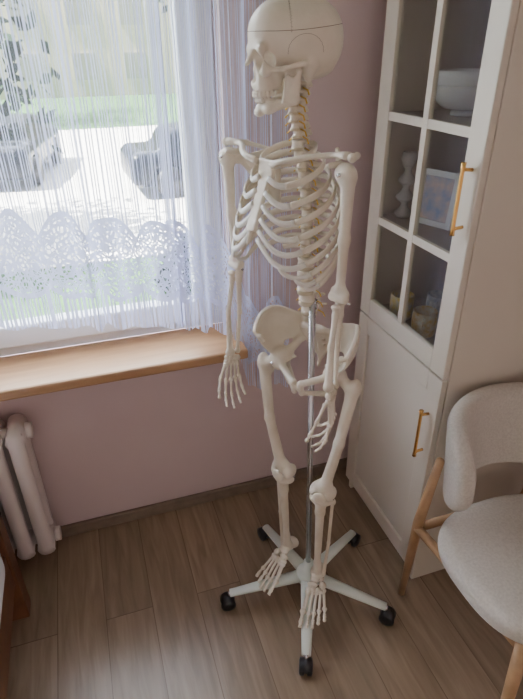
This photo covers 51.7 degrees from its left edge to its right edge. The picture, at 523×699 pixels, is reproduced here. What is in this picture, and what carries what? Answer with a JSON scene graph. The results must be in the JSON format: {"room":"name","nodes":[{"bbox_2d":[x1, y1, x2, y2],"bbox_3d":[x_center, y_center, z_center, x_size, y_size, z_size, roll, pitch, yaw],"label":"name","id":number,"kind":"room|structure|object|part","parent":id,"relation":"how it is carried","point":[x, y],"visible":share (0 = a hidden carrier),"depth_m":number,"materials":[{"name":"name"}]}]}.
{"room":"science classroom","nodes":[
{"label":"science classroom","id":0,"kind":"room"},
{"bbox_2d":[0,0,386,525],"bbox_3d":[-0.996,-0.444,1.526,3.675,2.770,0.340,-10,31,-16],"label":"wall","id":1,"kind":"structure","parent":0,"point":[104,449],"depth_m":1.91,"materials":[{"name":"paint"}]},
{"bbox_2d":[0,0,215,348],"bbox_3d":[-0.582,-0.676,1.456,0.860,1.425,0.060,-10,31,-16],"label":"window","id":2,"kind":"structure","parent":1,"relation":"in","point":[32,335],"depth_m":1.69,"materials":[{"name":"white plastic"}]},
{"bbox_2d":[0,0,225,356],"bbox_3d":[-1.174,-0.589,1.311,2.170,1.500,0.070,-10,31,-16],"label":"frame","id":3,"kind":"object","parent":1,"relation":"attached to","point":[140,331],"visible":0.14,"depth_m":1.73,"materials":[{"name":"white plastic"}]},
{"bbox_2d":[0,323,247,401],"bbox_3d":[-1.138,0.146,1.569,2.235,0.035,0.228,-10,31,-16],"label":"window sill","id":4,"kind":"structure","parent":1,"relation":"attached to","point":[29,374],"depth_m":1.72,"materials":[{"name":"brown wood"}]},
{"bbox_2d":[60,457,346,537],"bbox_3d":[-0.927,0.718,1.990,3.475,0.050,0.016,-10,31,-16],"label":"baseboard","id":5,"kind":"structure","parent":1,"relation":"attached to","point":[75,528],"depth_m":2.15,"materials":[{"name":"brown wood"}]},
{"bbox_3d":[-1.110,-1.331,0.691,2.900,0.024,0.024,-10,31,-16],"label":"curtain rod","id":6,"kind":"object","parent":1,"relation":"attached to","visible":0},
{"bbox_2d":[0,0,187,331],"bbox_3d":[-1.264,-0.587,1.056,2.170,1.592,0.044,-10,31,-16],"label":"lace curtain","id":7,"kind":"object","parent":6,"relation":"hanging from","point":[99,224],"visible":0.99,"depth_m":1.47,"materials":[{"name":"white fabric"}]},
{"bbox_2d":[143,0,292,388],"bbox_3d":[-0.097,-0.657,1.456,0.391,1.888,0.047,-10,31,-16],"label":"lace curtain","id":8,"kind":"object","parent":6,"relation":"hanging from","point":[188,239],"visible":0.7,"depth_m":1.55,"materials":[{"name":"white fabric"}]},
{"bbox_2d":[7,468,522,698],"bbox_3d":[-0.266,1.767,0.294,3.475,0.120,4.213,-10,31,-16],"label":"floor","id":9,"kind":"structure","parent":0,"point":[131,609],"depth_m":1.74,"materials":[{"name":"laminate"}]},
{"bbox_2d":[0,513,30,698],"bbox_3d":[-0.936,1.186,0.706,1.015,0.500,2.055,-10,31,-16],"label":"bed","id":10,"kind":"object","parent":9,"relation":"on","point":[15,602],"visible":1,"depth_m":1.59,"materials":[{"name":"brown wood"}]},
{"bbox_3d":[-0.903,1.098,0.647,0.950,0.200,1.940,-10,31,-16],"label":"mattress","id":11,"kind":"part","parent":10,"relation":"part of","materials":[{"name":"white fabric"}]},
{"bbox_2d":[0,414,61,559],"bbox_3d":[-1.183,0.569,1.697,0.982,0.604,0.140,-10,31,-16],"label":"radiator","id":12,"kind":"object","parent":9,"relation":"on","point":[25,511],"visible":0.9,"depth_m":1.75,"materials":[{"name":"white metal"}]},
{"bbox_2d":[220,298,395,676],"bbox_3d":[0.134,0.354,1.574,0.561,1.071,0.567,-10,31,-16],"label":"stand","id":13,"kind":"object","parent":9,"relation":"on","point":[302,575],"visible":0.89,"depth_m":1.73,"materials":[{"name":"white"}]},
{"bbox_2d":[218,0,361,628],"bbox_3d":[0.081,0.044,1.394,0.273,1.628,0.461,-21,35,-32],"label":"skeleton","id":14,"kind":"object","parent":13,"relation":"on","point":[292,44],"visible":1,"depth_m":1.19,"materials":[{"name":"plastic"}]},
{"bbox_2d":[346,0,522,578],"bbox_3d":[0.589,-0.235,1.611,0.438,2.050,0.485,-10,31,-16],"label":"display cabinet","id":15,"kind":"object","parent":9,"relation":"on","point":[411,383],"visible":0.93,"depth_m":1.51,"materials":[{"name":"beige paint"}]},
{"bbox_3d":[0.428,0.302,1.851,0.019,0.751,0.481,-10,31,-16],"label":"door","id":16,"kind":"part","parent":15,"relation":"part of","materials":[{"name":"beige paint"}]},
{"bbox_2d":[389,290,414,319],"bbox_3d":[0.456,-0.142,1.755,0.080,0.080,0.086,-10,31,-16],"label":"coffee mug","id":17,"kind":"object","parent":15,"relation":"in","point":[395,295],"visible":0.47,"depth_m":1.74,"materials":[{"name":"ceramic"}]},
{"bbox_2d":[394,151,417,217],"bbox_3d":[0.435,-0.494,1.622,0.056,0.190,0.056,-10,31,-16],"label":"candle holder","id":18,"kind":"object","parent":15,"relation":"on","point":[409,159],"visible":0.98,"depth_m":1.60,"materials":[{"name":"grey"}]},
{"bbox_3d":[0.468,0.244,1.584,0.036,0.167,0.013,-10,31,-16],"label":"handle","id":19,"kind":"part","parent":15,"relation":"part of","materials":[{"name":"gold metal"}]},
{"bbox_2d":[411,305,437,337],"bbox_3d":[0.497,-0.082,1.647,0.080,0.080,0.086,-10,31,-16],"label":"coffee mug","id":20,"kind":"object","parent":15,"relation":"in","point":[424,319],"visible":0.89,"depth_m":1.63,"materials":[{"name":"ceramic"}]},
{"bbox_2d":[426,290,442,320],"bbox_3d":[0.573,-0.141,1.751,0.080,0.080,0.086,-10,31,-16],"label":"coffee mug","id":21,"kind":"object","parent":15,"relation":"in","point":[434,297],"visible":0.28,"depth_m":1.73,"materials":[{"name":"ceramic"}]},
{"bbox_2d":[419,168,459,230],"bbox_3d":[0.502,-0.433,1.549,0.030,0.155,0.130,-22,36,-32],"label":"photo frame","id":22,"kind":"object","parent":15,"relation":"in","point":[440,186],"visible":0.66,"depth_m":1.54,"materials":[{"name":"painted wood"},{"name":"printed paper"},{"name":"glass"}]},
{"bbox_2d":[420,174,454,222],"bbox_3d":[0.502,-0.433,1.549,0.004,0.125,0.098,-15,32,-36],"label":"print","id":23,"kind":"object","parent":22,"relation":"attached to","point":[438,198],"depth_m":1.54},
{"bbox_3d":[0.417,-0.562,1.362,0.019,1.224,0.481,-10,31,-16],"label":"glass door","id":24,"kind":"part","parent":15,"relation":"part of","materials":[{"name":"beige paint"}]},
{"bbox_2d":[436,85,476,116],"bbox_3d":[0.549,-0.669,1.446,0.190,0.075,0.190,-10,31,-16],"label":"serving bowl","id":25,"kind":"object","parent":15,"relation":"in","point":[460,100],"visible":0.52,"depth_m":1.39,"materials":[{"name":"white ceramic"}]},
{"bbox_2d":[438,68,479,86],"bbox_3d":[0.549,-0.694,1.432,0.184,0.085,0.184,-10,31,-16],"label":"serving bowl","id":26,"kind":"object","parent":25,"relation":"in","point":[466,77],"visible":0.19,"depth_m":1.36,"materials":[{"name":"white ceramic"}]},
{"bbox_3d":[0.462,-0.346,1.246,0.036,0.167,0.013,-10,31,-16],"label":"handle","id":27,"kind":"part","parent":15,"relation":"part of","materials":[{"name":"gold metal"}]},
{"bbox_2d":[398,382,522,698],"bbox_3d":[0.719,0.561,1.477,0.514,0.797,0.550,-10,31,-16],"label":"dining chair","id":28,"kind":"object","parent":9,"relation":"on","point":[479,546],"visible":1,"depth_m":1.42,"materials":[{"name":"beige fabric"}]},
{"bbox_3d":[0.717,0.558,1.415,0.460,0.090,0.430,-10,31,-16],"label":"seat","id":29,"kind":"part","parent":28,"relation":"part of","materials":[{"name":"beige fabric"}]},
{"bbox_3d":[0.673,0.256,1.463,0.493,0.250,0.241,-10,31,-16],"label":"backrest","id":30,"kind":"part","parent":28,"relation":"part of","materials":[{"name":"beige fabric"}]},
{"label":"outside","id":31,"kind":"structure","parent":0,"visible":0},
{"bbox_2d":[0,94,178,129],"bbox_3d":[-13.187,-16.977,36.199,120.000,0.120,36.000,-10,31,-16],"label":"lawn","id":32,"kind":"structure","parent":31,"point":[131,97],"depth_m":27.39,"materials":[{"name":"green plant"}]},
{"bbox_2d":[0,0,34,45],"bbox_3d":[-12.712,-14.012,20.712,9.354,10.018,9.723,-10,31,-16],"label":"tree","id":33,"kind":"object","parent":32,"relation":"on","point":[21,40],"visible":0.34,"depth_m":21.54,"materials":[{"name":"green plant"}]},
{"bbox_2d":[0,0,176,99],"bbox_3d":[-14.200,-24.595,35.133,60.000,14.250,10.050,-10,31,-16],"label":"apartment building","id":34,"kind":"structure","parent":32,"relation":"on","point":[62,4],"depth_m":33.70,"materials":[{"name":"beige"}]},
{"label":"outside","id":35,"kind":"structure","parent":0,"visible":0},
{"bbox_2d":[0,256,187,320],"bbox_3d":[-1.568,0.181,5.643,80.000,0.100,6.240,-10,31,-16],"label":"lawn","id":36,"kind":"structure","parent":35,"point":[149,259],"depth_m":7.23,"materials":[{"name":"green plant"}]},
{"bbox_2d":[154,233,191,296],"bbox_3d":[-0.590,-1.239,7.296,1.746,0.871,1.761,-10,31,-16],"label":"shrub","id":37,"kind":"object","parent":36,"relation":"on","point":[163,269],"visible":0.02,"depth_m":6.99,"materials":[{"name":"green plant"}]},
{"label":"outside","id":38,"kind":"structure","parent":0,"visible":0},
{"bbox_2d":[0,125,186,272],"bbox_3d":[-5.036,-4.942,14.762,120.000,0.110,15.800,-10,31,-16],"label":"road","id":39,"kind":"structure","parent":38,"point":[22,184],"depth_m":11.81,"materials":[{"name":"grey asphalt"}]},
{"bbox_2d":[0,113,61,184],"bbox_3d":[-6.310,-5.117,13.576,1.780,1.390,4.200,-5,30,-7],"label":"parked car","id":40,"kind":"object","parent":39,"relation":"on","point":[7,119],"visible":0.62,"depth_m":12.45,"materials":[{"name":"black paint"}]},
{"bbox_2d":[0,0,63,163],"bbox_3d":[-5.967,-3.987,6.959,6.245,5.980,5.797,-10,31,-16],"label":"tree","id":41,"kind":"object","parent":39,"relation":"on","point":[9,37],"visible":0.5,"depth_m":7.87,"materials":[{"name":"green plant"}]},
{"bbox_2d":[120,122,183,197],"bbox_3d":[-1.000,-4.476,12.330,4.200,1.390,1.780,-11,31,-18],"label":"parked car","id":42,"kind":"object","parent":39,"relation":"on","point":[144,148],"visible":0.12,"depth_m":11.25,"materials":[{"name":"black paint"}]}
]}

